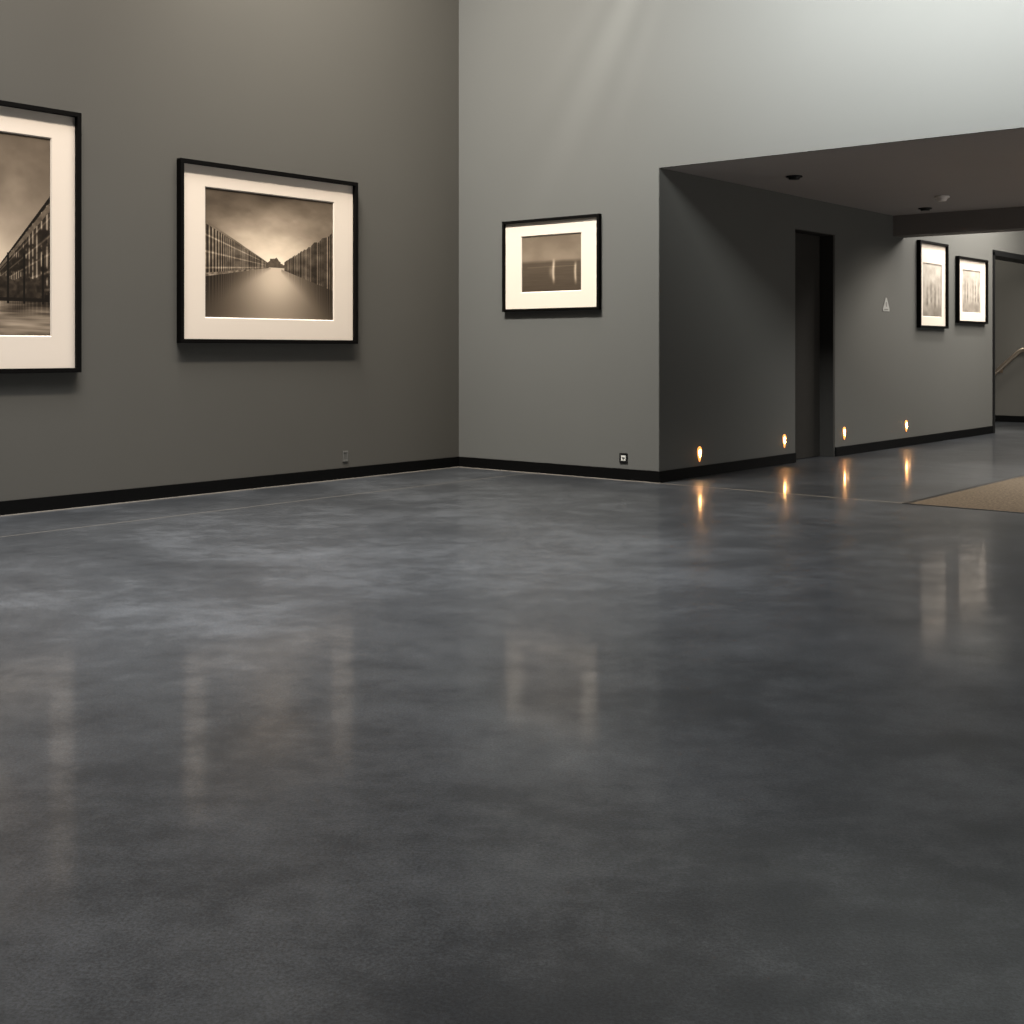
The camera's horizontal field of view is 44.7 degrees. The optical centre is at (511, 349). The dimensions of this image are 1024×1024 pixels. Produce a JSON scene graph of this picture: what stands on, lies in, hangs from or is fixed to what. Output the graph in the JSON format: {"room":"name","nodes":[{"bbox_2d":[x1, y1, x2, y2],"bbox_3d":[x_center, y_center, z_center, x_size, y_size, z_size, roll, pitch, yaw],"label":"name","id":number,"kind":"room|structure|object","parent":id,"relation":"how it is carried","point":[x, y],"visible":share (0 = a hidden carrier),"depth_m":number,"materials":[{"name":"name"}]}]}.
{"room":"art gallery","nodes":[
{"label":"art gallery","id":0,"kind":"room"},
{"bbox_2d":[0,0,458,500],"bbox_3d":[-4.573,-2.400,7.016,0.250,7.000,12.920,0,0,40],"label":"wall","id":1,"kind":"structure","parent":0,"point":[363,92],"depth_m":9.69,"materials":[{"name":"grey paint"}]},
{"bbox_2d":[0,100,81,373],"bbox_3d":[-3.450,-0.745,8.123,0.053,1.800,1.380,0,0,40],"label":"framed picture","id":2,"kind":"object","parent":1,"relation":"attached to","point":[41,147],"visible":1,"depth_m":8.44,"materials":[{"name":"white paper"}]},
{"bbox_2d":[0,132,49,335],"bbox_3d":[-3.461,-0.770,8.138,0.001,1.354,0.958,0,0,40],"label":"print","id":3,"kind":"object","parent":2,"relation":"attached to","point":[24,160],"depth_m":8.36},
{"bbox_2d":[0,457,458,515],"bbox_3d":[-4.552,1.049,6.835,0.014,0.094,12.670,0,0,40],"label":"baseboard","id":4,"kind":"structure","parent":1,"relation":"attached to","point":[19,506],"depth_m":9.52,"materials":[{"name":"black wood"}]},
{"bbox_2d":[177,158,357,343],"bbox_3d":[-1.911,-0.742,9.969,0.053,1.380,1.797,0,0,40],"label":"framed picture","id":5,"kind":"object","parent":1,"relation":"attached to","point":[264,256],"visible":1,"depth_m":9.91,"materials":[{"name":"paper"}]},
{"bbox_2d":[205,187,332,319],"bbox_3d":[-1.925,-0.746,9.981,0.001,0.997,1.305,0,0,40],"label":"print","id":6,"kind":"object","parent":5,"relation":"attached to","point":[267,256],"depth_m":9.95},
{"bbox_2d":[0,467,659,516],"bbox_3d":[-3.691,1.097,6.108,2.240,0.005,12.656,0,0,40],"label":"trim","id":7,"kind":"structure","parent":1,"relation":"attached to","point":[450,467],"depth_m":10.16,"materials":[{"name":"black wood"}]},
{"bbox_2d":[343,451,347,461],"bbox_3d":[-1.419,0.905,10.596,0.007,0.090,0.060,0,0,40],"label":"power outlet","id":8,"kind":"object","parent":1,"relation":"attached to","point":[345,453],"visible":1,"depth_m":10.60,"materials":[{"name":"grey plastic"}]},
{"bbox_2d":[0,422,1023,1023],"bbox_3d":[4.406,1.200,7.393,15.300,0.200,25.600,0,0,40],"label":"floor","id":9,"kind":"structure","parent":0,"point":[459,745],"depth_m":3.35,"materials":[{"name":"concrete"}]},
{"bbox_2d":[902,475,1023,512],"bbox_3d":[5.876,1.099,9.312,4.220,0.002,4.570,0,0,40],"label":"entrance mat","id":10,"kind":"object","parent":9,"relation":"on","point":[1004,495],"visible":1,"depth_m":9.20,"materials":[{"name":"beige carpet"}]},
{"bbox_2d":[459,0,1023,470],"bbox_3d":[4.910,-2.400,7.357,13.880,7.000,0.250,0,0,40],"label":"wall","id":11,"kind":"structure","parent":0,"point":[567,107],"depth_m":10.48,"materials":[{"name":"grey paint"}]},
{"bbox_2d":[502,213,600,311],"bbox_3d":[0.337,-0.755,10.976,1.082,0.820,0.043,0,0,40],"label":"framed picture","id":12,"kind":"object","parent":11,"relation":"attached to","point":[554,263],"visible":1,"depth_m":10.98,"materials":[{"name":"white paper"}]},
{"bbox_2d":[522,233,580,291],"bbox_3d":[0.345,-0.766,10.987,0.671,0.503,0.001,0,0,40],"label":"print","id":13,"kind":"object","parent":12,"relation":"attached to","point":[550,262],"depth_m":10.98},
{"bbox_2d":[459,457,659,482],"bbox_3d":[0.362,1.049,10.977,2.230,0.094,0.014,0,0,40],"label":"baseboard","id":14,"kind":"structure","parent":11,"relation":"attached to","point":[509,465],"depth_m":10.90,"materials":[{"name":"black wood"}]},
{"bbox_2d":[619,453,627,462],"bbox_3d":[0.940,0.911,10.497,0.080,0.082,0.009,0,0,40],"label":"power outlet","id":15,"kind":"object","parent":11,"relation":"attached to","point":[623,457],"visible":1,"depth_m":10.49,"materials":[{"name":"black plastic"}]},
{"bbox_2d":[621,455,625,460],"bbox_3d":[0.941,0.911,10.498,0.048,0.048,0.006,0,0,40],"label":"socket","id":16,"kind":"object","parent":15,"relation":"attached to","point":[623,457],"depth_m":10.49,"materials":[{"name":"white plastic"}]},
{"bbox_2d":[659,168,1023,482],"bbox_3d":[5.067,-0.800,15.093,0.253,3.800,12.326,0,0,40],"label":"wall","id":17,"kind":"structure","parent":0,"point":[727,249],"depth_m":11.88,"materials":[{"name":"grey paint"}]},
{"bbox_2d":[697,447,701,461],"bbox_3d":[1.623,0.900,10.755,0.010,0.130,0.062,0,0,40],"label":"step light","id":18,"kind":"object","parent":17,"relation":"attached to","point":[699,450],"visible":1,"depth_m":10.75,"materials":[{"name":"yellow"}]},
{"bbox_2d":[783,434,785,447],"bbox_3d":[2.619,0.875,11.954,0.010,0.130,0.062,0,0,40],"label":"step light","id":19,"kind":"object","parent":17,"relation":"attached to","point":[784,435],"visible":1,"depth_m":11.95,"materials":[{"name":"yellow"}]},
{"bbox_2d":[795,233,819,458],"bbox_3d":[2.897,-0.040,12.571,0.050,2.271,0.840,0,0,40],"label":"door","id":20,"kind":"structure","parent":17,"relation":"in","point":[807,247],"depth_m":12.66,"materials":[{"name":"black wood"}]},
{"bbox_2d":[795,229,834,456],"bbox_3d":[2.946,-0.043,12.553,0.248,2.285,0.885,0,0,40],"label":"trim","id":21,"kind":"structure","parent":17,"relation":"attached to","point":[827,241],"depth_m":12.83,"materials":[{"name":"black wood"}]},
{"bbox_2d":[660,426,992,482],"bbox_3d":[3.786,1.049,13.353,0.014,0.094,8.020,0,0,40],"label":"baseboard","id":22,"kind":"structure","parent":17,"relation":"attached to","point":[733,466],"depth_m":12.00,"materials":[{"name":"black wood"}]},
{"bbox_2d":[843,427,845,438],"bbox_3d":[3.467,0.868,12.971,0.010,0.130,0.062,0,0,40],"label":"step light","id":23,"kind":"object","parent":17,"relation":"attached to","point":[844,428],"visible":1,"depth_m":12.96,"materials":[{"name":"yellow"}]},
{"bbox_2d":[883,298,888,310],"bbox_3d":[4.149,-0.505,13.792,0.006,0.150,0.170,0,0,40],"label":"wall sign","id":24,"kind":"object","parent":17,"relation":"attached to","point":[885,306],"visible":1,"depth_m":13.79,"materials":[{"name":"grey plastic"}]},
{"bbox_2d":[917,240,948,328],"bbox_3d":[5.004,-0.770,14.784,0.048,1.020,0.880,0,0,40],"label":"framed picture","id":25,"kind":"object","parent":17,"relation":"attached to","point":[932,257],"visible":1,"depth_m":14.81,"materials":[{"name":"white paper"}]},
{"bbox_2d":[923,263,940,316],"bbox_3d":[4.992,-0.710,14.795,0.001,0.630,0.590,0,0,40],"label":"print","id":26,"kind":"object","parent":25,"relation":"attached to","point":[931,272],"depth_m":14.79},
{"bbox_2d":[893,206,1023,237],"bbox_3d":[8.844,-1.989,10.334,11.650,1.422,0.300,0,0,40],"label":"beam","id":27,"kind":"structure","parent":17,"relation":"attached to","point":[1009,219],"depth_m":13.48,"materials":[{"name":"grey paint"}]},
{"bbox_2d":[955,256,987,323],"bbox_3d":[5.842,-0.751,15.789,0.048,0.828,1.045,0,0,40],"label":"framed picture","id":28,"kind":"object","parent":17,"relation":"attached to","point":[971,274],"visible":1,"depth_m":15.78,"materials":[{"name":"white paper"}]},
{"bbox_2d":[962,270,979,312],"bbox_3d":[5.829,-0.741,15.799,0.001,0.538,0.655,0,0,40],"label":"print","id":29,"kind":"object","parent":28,"relation":"attached to","point":[970,279],"depth_m":15.78},
{"bbox_2d":[992,250,1023,432],"bbox_3d":[7.109,-0.113,17.535,0.262,2.426,2.660,0,0,40],"label":"trim","id":30,"kind":"structure","parent":17,"relation":"attached to","point":[998,255],"depth_m":16.46,"materials":[{"name":"black wood"}]},
{"bbox_2d":[663,128,1023,215],"bbox_3d":[7.131,-1.605,8.474,11.900,0.200,4.750,0,0,40],"label":"ceiling","id":31,"kind":"structure","parent":0,"point":[985,170],"depth_m":10.61,"materials":[{"name":"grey paint"}]},
{"bbox_2d":[786,175,802,179],"bbox_3d":[2.442,-1.490,10.763,0.140,0.028,0.140,0,0,40],"label":"recessed light","id":32,"kind":"object","parent":31,"relation":"in","point":[791,177],"visible":1,"depth_m":10.72,"materials":[{"name":"black plastic"}]},
{"bbox_2d":[918,207,931,210],"bbox_3d":[4.378,-1.490,13.184,0.140,0.028,0.140,0,0,40],"label":"recessed light","id":33,"kind":"object","parent":31,"relation":"in","point":[923,208],"visible":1,"depth_m":13.14,"materials":[{"name":"black plastic"}]},
{"bbox_2d":[934,195,949,201],"bbox_3d":[4.203,-1.479,12.159,0.140,0.050,0.140,0,0,40],"label":"smoke detector","id":34,"kind":"object","parent":31,"relation":"attached to","point":[941,198],"visible":1,"depth_m":12.11,"materials":[{"name":"plastic"}]},
{"bbox_2d":[995,259,1023,422],"bbox_3d":[5.958,-0.800,18.468,2.700,3.800,3.400,0,0,40],"label":"wall","id":35,"kind":"structure","parent":0,"point":[1009,276],"depth_m":18.99,"materials":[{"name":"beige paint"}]},
{"bbox_2d":[995,415,1023,421],"bbox_3d":[6.959,1.049,19.512,2.500,0.094,0.014,0,0,40],"label":"baseboard","id":36,"kind":"structure","parent":35,"relation":"attached to","point":[1002,418],"depth_m":18.98,"materials":[{"name":"black wood"}]},
{"bbox_2d":[995,347,1023,374],"bbox_3d":[7.268,0.507,19.191,1.628,1.177,0.112,0,0,40],"label":"handrail","id":37,"kind":"object","parent":35,"relation":"attached to","point":[1000,368],"visible":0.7,"depth_m":18.90,"materials":[{"name":"brown metal"}]}
]}

